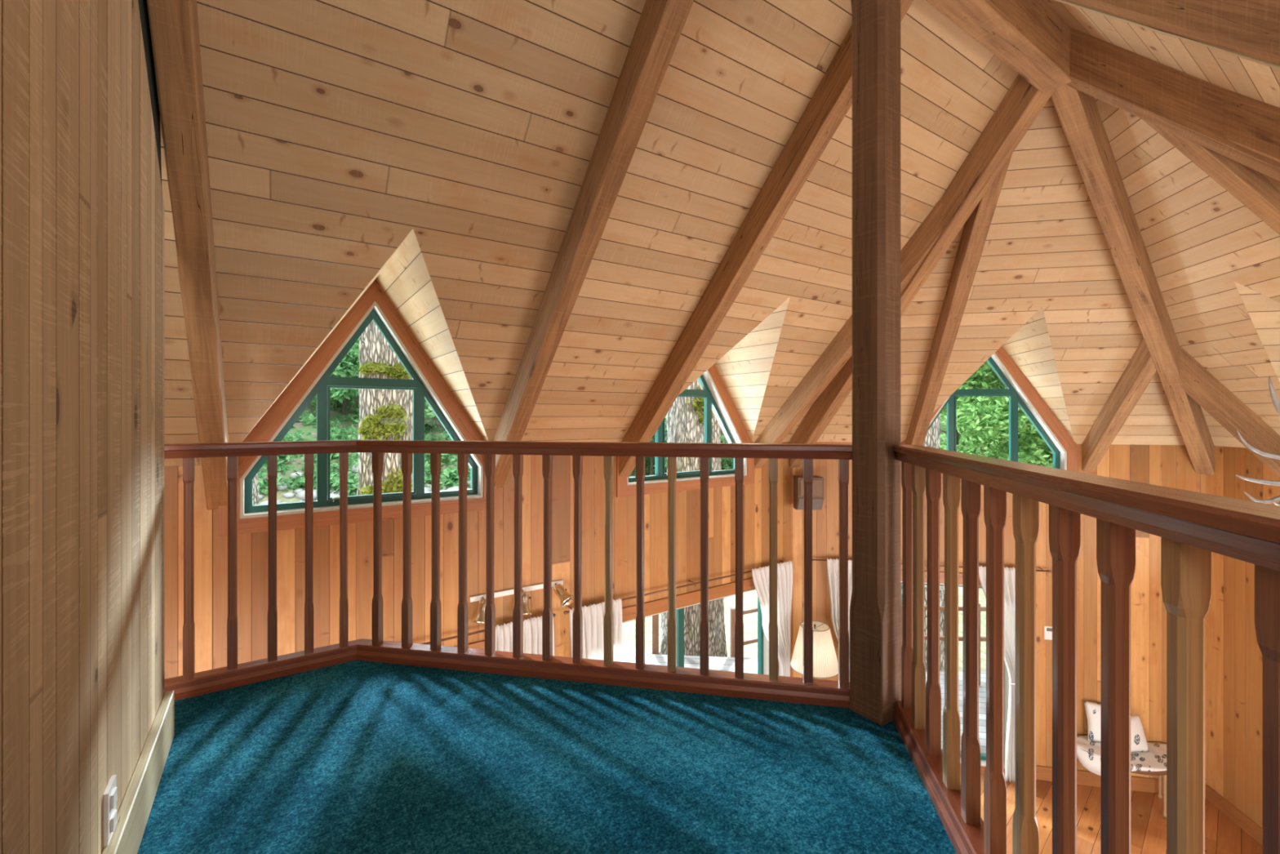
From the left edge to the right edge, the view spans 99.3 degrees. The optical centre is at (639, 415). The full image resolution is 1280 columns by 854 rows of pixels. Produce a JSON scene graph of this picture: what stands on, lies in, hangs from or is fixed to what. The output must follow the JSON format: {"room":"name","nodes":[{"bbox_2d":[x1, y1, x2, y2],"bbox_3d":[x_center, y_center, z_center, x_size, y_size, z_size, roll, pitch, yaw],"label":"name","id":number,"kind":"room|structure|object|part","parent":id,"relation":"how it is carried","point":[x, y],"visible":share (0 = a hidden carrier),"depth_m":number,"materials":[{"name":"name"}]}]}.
{"room":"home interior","nodes":[
{"label":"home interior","id":0,"kind":"room"},
{"bbox_2d":[0,0,164,853],"bbox_3d":[-0.627,-0.394,0.287,0.100,2.987,3.717,0,0,-34],"label":"wall","id":1,"kind":"structure","parent":0,"point":[82,204],"depth_m":1.04,"materials":[{"name":"beige wood"}]},
{"bbox_2d":[102,774,116,848],"bbox_3d":[-1.191,0.888,1.224,0.013,0.118,0.078,0,0,-34],"label":"wall outlet","id":2,"kind":"object","parent":1,"relation":"attached to","point":[109,796],"visible":1,"depth_m":1.21,"materials":[{"name":"white plastic"}]},
{"bbox_2d":[110,809,116,832],"bbox_3d":[-1.188,0.914,1.226,0.006,0.030,0.034,0,0,-34],"label":"socket","id":3,"kind":"object","parent":2,"relation":"attached to","point":[113,812],"depth_m":1.22,"materials":[{"name":"white plastic"}]},
{"bbox_2d":[110,786,116,808],"bbox_3d":[-1.188,0.862,1.226,0.006,0.030,0.034,0,0,-34],"label":"socket","id":4,"kind":"object","parent":2,"relation":"attached to","point":[113,789],"depth_m":1.22,"materials":[{"name":"white plastic"}]},
{"bbox_2d":[101,690,174,853],"bbox_3d":[-0.575,1.022,0.322,0.026,0.156,3.717,0,0,-34],"label":"baseboard","id":5,"kind":"structure","parent":1,"relation":"attached to","point":[133,813],"depth_m":1.45,"materials":[{"name":"beige wood"}]},
{"bbox_2d":[137,0,161,182],"bbox_3d":[-1.228,-1.472,1.184,0.086,1.516,1.537,0,0,-34],"label":"trim","id":6,"kind":"structure","parent":1,"relation":"attached to","point":[143,7],"depth_m":1.68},
{"bbox_2d":[164,441,792,679],"bbox_3d":[-0.973,1.885,3.948,6.198,3.230,0.001,0,0,-34],"label":"wall","id":7,"kind":"structure","parent":0,"point":[211,550],"depth_m":3.73,"materials":[{"name":"brown wood"}]},
{"bbox_2d":[217,279,497,536],"bbox_3d":[-1.779,-0.142,3.597,1.834,1.615,0.362,0,0,-34],"label":"window","id":8,"kind":"structure","parent":7,"relation":"in","point":[427,383],"depth_m":3.42,"materials":[{"name":"green paint"}]},
{"bbox_3d":[-1.741,-0.070,3.541,1.354,1.264,0.051,0,0,-34],"label":"frame","id":9,"kind":"part","parent":8,"relation":"part of","materials":[{"name":"green paint"}]},
{"bbox_3d":[-1.734,0.167,3.532,0.514,0.710,0.040,0,0,-34],"label":"sash","id":10,"kind":"part","parent":8,"relation":"part of","materials":[{"name":"green paint"}]},
{"bbox_2d":[454,640,484,649],"bbox_3d":[-1.832,2.380,3.435,2.480,1.580,0.152,0,0,-34],"label":"window","id":11,"kind":"structure","parent":7,"relation":"in","point":[480,644],"depth_m":3.81,"materials":[{"name":"green paint"}]},
{"bbox_2d":[469,593,485,624],"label":"track light","id":12,"kind":"object","parent":7,"relation":"attached to","point":[479,617],"depth_m":3.75,"materials":[{"name":"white metal"}]},
{"bbox_2d":[420,611,555,644],"bbox_3d":[-1.782,1.493,3.351,2.726,0.030,0.088,0,0,-34],"label":"curtain rod","id":13,"kind":"object","parent":7,"relation":"attached to","point":[554,615],"visible":0.19,"depth_m":3.67,"materials":[{"name":"brown wood"}]},
{"bbox_2d":[495,613,554,655],"bbox_3d":[-0.847,2.307,3.908,0.522,1.686,0.062,0,0,-34],"label":"curtain","id":14,"kind":"object","parent":13,"relation":"hanging from","point":[532,628],"visible":0.1,"depth_m":3.92,"materials":[{"name":"white fabric"}]},
{"bbox_2d":[493,588,513,597],"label":"track light","id":15,"kind":"object","parent":7,"relation":"attached to","point":[508,592],"depth_m":3.92,"materials":[{"name":"white plastic"}]},
{"bbox_2d":[522,582,543,614],"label":"track light","id":16,"kind":"object","parent":7,"relation":"attached to","point":[526,597],"depth_m":3.93,"materials":[{"name":"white metal"}]},
{"bbox_2d":[551,579,573,608],"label":"track light","id":17,"kind":"object","parent":7,"relation":"attached to","point":[565,597],"depth_m":4.06,"materials":[{"name":"gold metal"}]},
{"bbox_2d":[563,560,786,614],"bbox_3d":[0.462,1.493,4.862,2.556,0.030,0.088,0,0,-34],"label":"curtain rod","id":18,"kind":"object","parent":7,"relation":"attached to","point":[565,612],"visible":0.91,"depth_m":4.75,"materials":[{"name":"brown wood"}]},
{"bbox_2d":[569,598,622,662],"bbox_3d":[-0.342,2.307,4.248,0.462,1.686,0.078,0,0,-34],"label":"curtain","id":19,"kind":"object","parent":18,"relation":"hanging from","point":[593,615],"visible":0.2,"depth_m":4.25,"materials":[{"name":"white fabric"}]},
{"bbox_2d":[751,560,792,676],"bbox_3d":[1.308,2.432,5.361,0.561,1.936,0.081,0,0,-34],"label":"curtain","id":20,"kind":"object","parent":18,"relation":"hanging from","point":[784,570],"visible":0.4,"depth_m":5.41,"materials":[{"name":"white fabric"}]},
{"bbox_2d":[616,364,754,497],"bbox_3d":[0.369,-0.142,5.044,1.834,1.615,0.362,0,0,-34],"label":"window","id":21,"kind":"structure","parent":7,"relation":"in","point":[717,399],"depth_m":5.09,"materials":[{"name":"green paint"}]},
{"bbox_3d":[0.407,-0.070,4.988,1.354,1.264,0.051,0,0,-34],"label":"frame","id":22,"kind":"part","parent":21,"relation":"part of","materials":[{"name":"green paint"}]},
{"bbox_3d":[0.413,0.167,4.979,0.514,0.710,0.040,0,0,-34],"label":"sash","id":23,"kind":"part","parent":21,"relation":"part of","materials":[{"name":"green paint"}]},
{"bbox_2d":[622,577,768,675],"bbox_3d":[0.407,2.380,4.943,2.280,1.580,0.152,0,0,-34],"label":"window","id":24,"kind":"structure","parent":7,"relation":"in","point":[657,606],"depth_m":4.95,"materials":[{"name":"green paint"}]},
{"bbox_3d":[0.440,2.380,4.894,2.280,1.580,0.034,0,0,-34],"label":"casing","id":25,"kind":"part","parent":24,"relation":"part of","materials":[{"name":"wood"}]},
{"bbox_3d":[0.386,2.400,4.975,2.076,1.376,0.052,0,0,-34],"label":"frame","id":26,"kind":"part","parent":24,"relation":"part of","materials":[{"name":"green paint"}]},
{"bbox_2d":[137,660,956,853],"bbox_3d":[-0.326,1.250,0.721,3.645,0.300,4.110,0,0,-34],"label":"floor","id":27,"kind":"structure","parent":0,"point":[354,757],"depth_m":1.69,"materials":[{"name":"teal carpet"}]},
{"bbox_2d":[164,439,852,708],"bbox_3d":[-0.570,0.605,2.290,2.796,0.990,0.521,0,0,0],"label":"railing","id":28,"kind":"object","parent":27,"relation":"on","point":[807,690],"visible":0.92,"depth_m":2.25,"materials":[{"name":"brown wood"}]},
{"bbox_3d":[-0.569,1.068,2.290,2.796,0.064,0.519,0,0,0],"label":"rail","id":29,"kind":"part","parent":28,"relation":"part of","materials":[{"name":"brown wood"}]},
{"bbox_3d":[-0.570,0.138,2.290,2.796,0.055,0.521,0,0,0],"label":"handrail","id":30,"kind":"part","parent":28,"relation":"part of","materials":[{"name":"brown wood"}]},
{"bbox_2d":[849,0,902,725],"bbox_3d":[0.878,-0.410,2.021,0.135,3.020,0.135,0,0,-34],"label":"wooden post","id":31,"kind":"object","parent":27,"relation":"on","point":[876,604],"visible":0.94,"depth_m":1.97,"materials":[{"name":"brown wood"}]},
{"bbox_2d":[892,444,1279,853],"bbox_3d":[0.653,0.602,0.392,0.092,0.996,3.224,0,0,11],"label":"railing","id":32,"kind":"object","parent":27,"relation":"on","point":[1190,526],"visible":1,"depth_m":0.97,"materials":[{"name":"brown wood"}]},
{"bbox_3d":[0.653,1.068,0.392,0.090,0.064,3.224,0,0,11],"label":"rail","id":33,"kind":"part","parent":32,"relation":"part of","materials":[{"name":"brown wood"}]},
{"bbox_3d":[0.653,0.132,0.392,0.092,0.055,3.224,0,0,11],"label":"handrail","id":34,"kind":"part","parent":32,"relation":"part of","materials":[{"name":"brown wood"}]},
{"bbox_2d":[160,0,1279,466],"bbox_3d":[1.526,-1.005,2.557,8.788,2.550,5.100,0,0,-34],"label":"ceiling","id":35,"kind":"structure","parent":0,"point":[438,153],"depth_m":2.88,"materials":[{"name":"brown wood"}]},
{"bbox_2d":[146,0,228,510],"bbox_3d":[-1.651,-0.856,1.995,0.105,2.748,2.478,0,0,-34],"label":"rafter","id":36,"kind":"object","parent":35,"relation":"attached to","point":[173,24],"visible":0.9,"depth_m":1.98,"materials":[{"name":"brown wood"}]},
{"bbox_2d":[493,0,693,488],"bbox_3d":[-0.344,-0.856,2.876,0.110,2.749,2.478,0,0,-34],"label":"rafter","id":37,"kind":"object","parent":35,"relation":"attached to","point":[660,24],"visible":0.93,"depth_m":2.63,"materials":[{"name":"brown wood"}]},
{"bbox_2d":[618,0,913,476],"bbox_3d":[0.554,-0.856,3.481,0.112,2.748,2.478,0,0,-34],"label":"rafter","id":38,"kind":"object","parent":35,"relation":"attached to","point":[832,99],"visible":0.86,"depth_m":3.23,"materials":[{"name":"brown wood"}]},
{"bbox_2d":[753,196,942,468],"bbox_3d":[1.702,-0.579,4.588,0.112,2.196,1.925,0,0,-34],"label":"rafter","id":39,"kind":"object","parent":35,"relation":"attached to","point":[837,353],"visible":0.65,"depth_m":4.62,"materials":[{"name":"brown wood"}]},
{"bbox_2d":[790,74,1053,467],"bbox_3d":[2.011,-0.865,4.422,0.122,2.794,2.570,0,0,-18],"label":"beam","id":40,"kind":"structure","parent":35,"relation":"attached to","point":[1023,102],"depth_m":3.68,"materials":[{"name":"brown wood"}]},
{"bbox_2d":[905,154,1012,445],"bbox_3d":[2.527,-0.731,4.468,0.112,2.498,2.018,0,0,11],"label":"rafter","id":41,"kind":"object","parent":35,"relation":"attached to","point":[975,228],"visible":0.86,"depth_m":4.27,"materials":[{"name":"brown wood"}]},
{"bbox_2d":[926,0,1071,93],"bbox_3d":[0.160,-2.107,1.637,5.475,0.387,0.154,0,0,-34],"label":"ridge beam","id":42,"kind":"structure","parent":35,"relation":"attached to","point":[1028,37],"depth_m":2.82,"materials":[{"name":"brown wood"}]},
{"bbox_2d":[1081,337,1156,470],"bbox_3d":[4.170,-0.113,4.718,0.110,1.261,0.898,0,0,11],"label":"rafter","id":43,"kind":"object","parent":35,"relation":"attached to","point":[1140,369],"visible":0.88,"depth_m":4.69,"materials":[{"name":"brown wood"}]},
{"bbox_2d":[1050,84,1214,475],"bbox_3d":[3.788,-0.885,4.058,3.259,2.831,0.123,0,0,-33],"label":"beam","id":44,"kind":"structure","parent":35,"relation":"attached to","point":[1077,112],"depth_m":3.78,"materials":[{"name":"brown wood"}]},
{"bbox_2d":[1054,0,1279,69],"bbox_3d":[2.041,-0.854,1.326,0.120,2.753,2.478,0,0,-34],"label":"rafter","id":45,"kind":"object","parent":35,"relation":"attached to","point":[1247,29],"visible":1,"depth_m":1.67,"materials":[{"name":"brown wood"}]},
{"bbox_2d":[1066,26,1279,181],"bbox_3d":[3.454,-0.884,2.342,2.632,2.832,0.123,0,0,39],"label":"beam","id":46,"kind":"structure","parent":35,"relation":"attached to","point":[1189,107],"depth_m":2.86,"materials":[{"name":"brown wood"}]},
{"bbox_2d":[1141,118,1279,235],"bbox_3d":[3.715,-0.719,2.760,2.048,2.477,0.111,0,0,11],"label":"rafter","id":47,"kind":"object","parent":35,"relation":"attached to","point":[1260,193],"visible":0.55,"depth_m":2.85,"materials":[{"name":"brown wood"}]},
{"bbox_2d":[1179,346,1279,478],"bbox_3d":[4.649,-0.046,4.290,0.798,1.131,0.111,0,0,11],"label":"rafter","id":48,"kind":"object","parent":35,"relation":"attached to","point":[1197,381],"visible":0.91,"depth_m":4.25,"materials":[{"name":"brown wood"}]},
{"bbox_2d":[1222,88,1279,163],"bbox_3d":[3.474,-0.580,1.958,0.110,2.194,1.925,0,0,-34],"label":"rafter","id":49,"kind":"object","parent":35,"relation":"attached to","point":[1250,123],"visible":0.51,"depth_m":2.62,"materials":[{"name":"brown wood"}]},
{"bbox_2d":[792,441,1206,785],"bbox_3d":[3.394,1.885,5.329,3.664,3.230,0.001,0,0,11],"label":"wall","id":50,"kind":"structure","parent":0,"point":[1171,466],"depth_m":5.17,"materials":[{"name":"brown wood"}]},
{"bbox_2d":[793,475,823,510],"bbox_3d":[1.700,0.775,5.571,0.250,0.330,0.424,0,0,3],"label":"wall speaker","id":51,"kind":"object","parent":50,"relation":"attached to","point":[818,481],"visible":0.66,"depth_m":5.37,"materials":[{"name":"brown wood"}]},
{"bbox_3d":[1.691,0.876,5.404,0.230,0.127,0.086,0,0,3],"label":"panel","id":52,"kind":"part","parent":51,"relation":"part of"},
{"bbox_2d":[800,480,822,496],"bbox_3d":[1.689,0.710,5.365,0.210,0.160,0.011,0,0,3],"label":"grille","id":53,"kind":"object","parent":51,"relation":"attached to","point":[817,484],"depth_m":5.36,"materials":[{"name":"brown fabric"}]},
{"bbox_2d":[812,559,1052,572],"bbox_3d":[2.803,1.470,5.399,2.261,0.030,0.088,0,0,11],"label":"curtain rod","id":54,"kind":"object","parent":50,"relation":"attached to","point":[1042,570],"visible":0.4,"depth_m":5.30,"materials":[{"name":"brown metal"}]},
{"bbox_2d":[826,558,852,681],"bbox_3d":[2.103,2.452,5.475,0.421,2.016,0.080,0,0,12],"label":"curtain","id":55,"kind":"object","parent":54,"relation":"hanging from","point":[833,565],"visible":0.11,"depth_m":5.49,"materials":[{"name":"white fabric"}]},
{"bbox_2d":[978,565,1015,782],"bbox_3d":[3.486,2.462,5.196,0.444,2.036,0.149,0,0,-2],"label":"curtain","id":56,"kind":"object","parent":54,"relation":"hanging from","point":[1009,573],"visible":0.52,"depth_m":5.18,"materials":[{"name":"white fabric"}]},
{"bbox_2d":[900,569,1008,773],"bbox_3d":[2.898,2.525,5.481,1.620,1.950,0.152,0,0,11],"label":"window","id":57,"kind":"structure","parent":50,"relation":"in","point":[983,756],"depth_m":5.36,"materials":[{"name":"green paint"}]},
{"bbox_3d":[2.905,2.545,5.518,1.416,1.746,0.052,0,0,11],"label":"frame","id":58,"kind":"part","parent":57,"relation":"part of","materials":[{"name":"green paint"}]},
{"bbox_2d":[900,346,1079,481],"bbox_3d":[3.424,-0.153,5.485,1.834,1.593,0.362,0,0,11],"label":"window","id":59,"kind":"structure","parent":50,"relation":"in","point":[1065,451],"depth_m":5.29,"materials":[{"name":"green paint"}]},
{"bbox_3d":[3.409,0.145,5.408,0.514,0.710,0.040,0,0,11],"label":"sash","id":60,"kind":"part","parent":59,"relation":"part of","materials":[{"name":"green paint"}]},
{"bbox_3d":[3.411,-0.081,5.419,1.354,1.242,0.051,0,0,11],"label":"frame","id":61,"kind":"part","parent":59,"relation":"part of","materials":[{"name":"green paint"}]},
{"bbox_2d":[1044,626,1052,639],"bbox_3d":[3.932,2.085,5.218,0.085,0.125,0.013,0,0,11],"label":"thermostat","id":62,"kind":"object","parent":50,"relation":"attached to","point":[1047,629],"visible":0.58,"depth_m":5.22,"materials":[{"name":"white plastic"}]},
{"bbox_2d":[1035,764,1205,799],"bbox_3d":[4.426,3.435,5.118,1.518,0.130,0.020,0,0,11],"label":"baseboard","id":63,"kind":"structure","parent":50,"relation":"attached to","point":[1140,784],"depth_m":5.13,"materials":[{"name":"brown wood"}]},
{"bbox_2d":[960,771,1262,853],"bbox_3d":[1.526,3.500,2.557,8.788,0.001,5.100,0,0,-34],"label":"floor","id":64,"kind":"structure","parent":0,"point":[1223,835],"depth_m":4.64,"materials":[{"name":"brown wood"}]},
{"bbox_2d":[790,620,838,679],"bbox_3d":[1.673,2.745,5.199,0.451,1.510,0.451,0,0,-34],"label":"floor lamp","id":65,"kind":"object","parent":64,"relation":"on","point":[825,664],"visible":0.64,"depth_m":5.06,"materials":[{"name":"beige fabric"}]},
{"bbox_3d":[1.673,2.400,5.199,0.451,0.007,0.451,0,0,-34],"label":"shade trim","id":66,"kind":"part","parent":65,"relation":"part of","materials":[{"name":"beige fabric"}]},
{"bbox_3d":[1.673,2.008,5.199,0.269,0.007,0.269,0,0,-34],"label":"shade trim","id":67,"kind":"part","parent":65,"relation":"part of","materials":[{"name":"beige fabric"}]},
{"bbox_2d":[1080,748,1166,817],"bbox_3d":[4.410,3.265,4.876,0.940,0.470,0.440,0,0,11],"label":"bench","id":68,"kind":"object","parent":64,"relation":"on","point":[1163,773],"visible":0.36,"depth_m":4.74,"materials":[{"name":"floral patterned fabric"},{"name":"wood"}]},
{"bbox_2d":[1076,734,1166,775],"bbox_3d":[4.409,3.107,4.872,0.935,0.182,0.452,0,0,11],"label":"seat cushion","id":69,"kind":"object","parent":68,"relation":"on","point":[1154,759],"visible":0.35,"depth_m":4.86,"materials":[{"name":"white fabric"}]},
{"bbox_2d":[1084,700,1131,742],"bbox_3d":[4.345,2.849,5.028,0.360,0.327,0.148,0,0,20],"label":"throw pillow","id":70,"kind":"object","parent":69,"relation":"on","point":[1092,709],"visible":0.38,"depth_m":5.05,"materials":[{"name":"white fabric"}]},
{"bbox_2d":[1130,714,1149,752],"bbox_3d":[4.410,2.869,4.899,0.320,0.287,0.137,0,0,-9],"label":"throw pillow","id":71,"kind":"object","parent":69,"relation":"on","point":[1138,739],"visible":0.49,"depth_m":4.86,"materials":[{"name":"white fabric"}]},
{"bbox_3d":[4.410,3.047,4.876,0.940,0.035,0.440,0,0,11],"label":"seat","id":72,"kind":"part","parent":68,"relation":"part of","materials":[{"name":"beige fabric"}]},
{"bbox_3d":[4.767,3.295,4.980,0.036,0.410,0.036,0,0,-34],"label":"leg","id":73,"kind":"part","parent":68,"relation":"part of","materials":[{"name":"brown wood"}]},
{"bbox_3d":[4.590,3.295,4.750,0.036,0.410,0.036,0,0,-34],"label":"leg","id":74,"kind":"part","parent":68,"relation":"part of","materials":[{"name":"brown wood"}]},
{"bbox_2d":[1206,445,1279,828],"bbox_3d":[4.853,1.885,3.237,0.001,3.230,3.549,0,0,11],"label":"wall","id":75,"kind":"structure","parent":0,"point":[1234,656],"depth_m":4.70,"materials":[{"name":"brown wood"}]},
{"bbox_2d":[1205,785,1262,845],"bbox_3d":[4.843,3.435,3.239,0.020,0.130,3.509,0,0,11],"label":"baseboard","id":76,"kind":"structure","parent":75,"relation":"attached to","point":[1245,823],"depth_m":4.66,"materials":[{"name":"brown wood"}]},
{"bbox_2d":[1235,376,1279,506],"bbox_3d":[4.413,0.202,3.516,1.148,0.917,0.358,0,0,-21],"label":"antler mount","id":77,"kind":"object","parent":75,"relation":"attached to","point":[1275,400],"visible":0.98,"depth_m":3.55,"materials":[{"name":"silver metal"}]},
{"label":"outside","id":78,"kind":"structure","parent":0,"visible":0},
{"bbox_2d":[257,388,993,671],"bbox_3d":[5.139,-3.012,26.374,82.000,14.813,82.000,0,0,-34],"label":"ground","id":79,"kind":"structure","parent":78,"point":[749,598],"depth_m":11.50,"materials":[{"name":"green plant"}]},
{"bbox_2d":[252,472,259,505],"bbox_3d":[-8.800,-2.551,12.272,4.545,13.096,3.863,0,0,-34],"label":"tree","id":80,"kind":"object","parent":79,"relation":"on","point":[255,493],"visible":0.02,"depth_m":11.97,"materials":[{"name":"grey plant"}]},
{"bbox_2d":[309,337,359,415],"bbox_3d":[-18.393,-2.597,33.808,5.378,5.383,5.916,0,0,24],"label":"leafy tree","id":81,"kind":"object","parent":79,"relation":"on","point":[349,365],"visible":0.27,"depth_m":32.71,"materials":[{"name":"green plant"}]},
{"bbox_2d":[356,320,412,495],"bbox_3d":[-2.574,-1.578,5.871,5.801,10.917,4.943,0,0,-34],"label":"tree","id":82,"kind":"object","parent":79,"relation":"on","point":[384,414],"visible":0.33,"depth_m":5.75,"materials":[{"name":"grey plant"}]},
{"bbox_2d":[424,399,447,432],"bbox_3d":[-12.827,-1.879,35.401,7.413,6.123,6.053,0,0,-34],"label":"leafy tree","id":83,"kind":"object","parent":79,"relation":"on","point":[429,414],"visible":0.04,"depth_m":33.22,"materials":[{"name":"green plant"}]},
{"bbox_2d":[258,464,732,504],"bbox_3d":[2.421,3.520,23.466,49.577,2.096,18.913,0,0,6],"label":"river stones","id":84,"kind":"object","parent":79,"relation":"on","point":[300,493],"visible":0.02,"depth_m":26.71},
{"bbox_2d":[257,391,945,495],"bbox_3d":[1.634,-1.050,34.453,67.263,11.024,25.370,0,0,3],"label":"trees","id":85,"kind":"object","parent":79,"relation":"on","point":[449,475],"visible":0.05,"depth_m":29.75,"materials":[{"name":"green plant"}]},
{"bbox_2d":[644,414,667,475],"bbox_3d":[0.496,1.284,30.172,6.914,6.036,6.926,0,0,12],"label":"leafy tree","id":86,"kind":"object","parent":79,"relation":"on","point":[651,459],"visible":0.02,"depth_m":30.00,"materials":[{"name":"green plant"}]},
{"bbox_2d":[658,380,727,657],"bbox_3d":[0.555,-2.095,7.572,6.356,11.951,5.801,0,0,22],"label":"tree","id":87,"kind":"object","parent":79,"relation":"on","point":[685,419],"visible":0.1,"depth_m":7.65,"materials":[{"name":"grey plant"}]},
{"bbox_2d":[720,431,733,469],"bbox_3d":[5.508,0.832,29.809,7.841,6.856,6.387,0,0,14],"label":"leafy tree","id":88,"kind":"object","parent":79,"relation":"on","point":[731,461],"visible":0.02,"depth_m":30.89,"materials":[{"name":"green plant"}]},
{"bbox_2d":[923,413,944,671],"bbox_3d":[4.617,-2.032,9.508,6.562,11.888,4.450,0,0,21],"label":"tree","id":89,"kind":"object","parent":79,"relation":"on","point":[932,437],"visible":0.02,"depth_m":8.24,"materials":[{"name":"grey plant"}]},
{"bbox_2d":[925,671,986,754],"bbox_3d":[0.474,3.650,5.500,10.882,0.200,3.717,0,0,-18],"label":"deck","id":90,"kind":"object","parent":79,"relation":"on","point":[982,688],"visible":0.02,"depth_m":6.68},
{"bbox_2d":[621,641,757,673],"bbox_3d":[0.714,3.305,7.034,3.465,0.490,1.186,0,0,6],"label":"bench","id":91,"kind":"object","parent":90,"relation":"on","point":[628,651],"visible":0.03,"depth_m":6.79,"materials":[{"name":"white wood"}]},
{"bbox_2d":[652,603,986,685],"bbox_3d":[2.332,3.040,7.277,6.597,1.120,0.839,0,0,6],"label":"deck railing","id":92,"kind":"object","parent":90,"relation":"on","point":[655,618],"visible":0.11,"depth_m":7.11,"materials":[{"name":"brown wood"}]},
{"bbox_3d":[0.204,3.040,7.150,0.085,1.120,0.080,0,0,0],"label":"post","id":93,"kind":"part","parent":92,"relation":"part of","materials":[{"name":"brown wood"}]},
{"bbox_3d":[1.215,3.040,7.020,0.085,1.120,0.080,0,0,0],"label":"post","id":94,"kind":"part","parent":92,"relation":"part of","materials":[{"name":"brown wood"}]},
{"bbox_3d":[3.394,2.560,7.398,4.407,0.045,0.546,0,0,-3],"label":"rail","id":95,"kind":"part","parent":92,"relation":"part of","materials":[{"name":"brown wood"}]},
{"bbox_3d":[3.394,2.960,7.398,4.407,0.045,0.546,0,0,-3],"label":"rail","id":96,"kind":"part","parent":92,"relation":"part of","materials":[{"name":"brown wood"}]},
{"bbox_3d":[4.448,3.040,7.200,0.085,1.120,0.080,0,0,0],"label":"post","id":97,"kind":"part","parent":92,"relation":"part of","materials":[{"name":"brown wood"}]},
{"bbox_2d":[940,382,998,455],"bbox_3d":[13.127,-1.190,21.360,8.448,10.872,7.195,0,0,-19],"label":"leafy tree","id":98,"kind":"object","parent":79,"relation":"on","point":[985,447],"visible":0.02,"depth_m":20.99,"materials":[{"name":"green plant"}]},
{"bbox_2d":[939,382,1045,462],"bbox_3d":[10.305,0.041,15.581,5.688,8.145,6.204,0,0,-2],"label":"leafy tree","id":99,"kind":"object","parent":79,"relation":"on","point":[943,437],"visible":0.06,"depth_m":16.55,"materials":[{"name":"green plant"}]},
{"bbox_2d":[939,360,1052,465],"bbox_3d":[8.040,0.388,13.246,4.969,7.394,4.782,0,0,-5],"label":"leafy tree","id":100,"kind":"object","parent":79,"relation":"on","point":[970,415],"visible":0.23,"depth_m":11.93,"materials":[{"name":"green plant"}]},
{"bbox_2d":[969,362,1053,467],"bbox_3d":[9.411,0.858,12.347,4.353,6.376,3.962,0,0,26],"label":"leafy tree","id":101,"kind":"object","parent":79,"relation":"on","point":[1024,446],"visible":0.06,"depth_m":12.26,"materials":[{"name":"green plant"}]}
]}

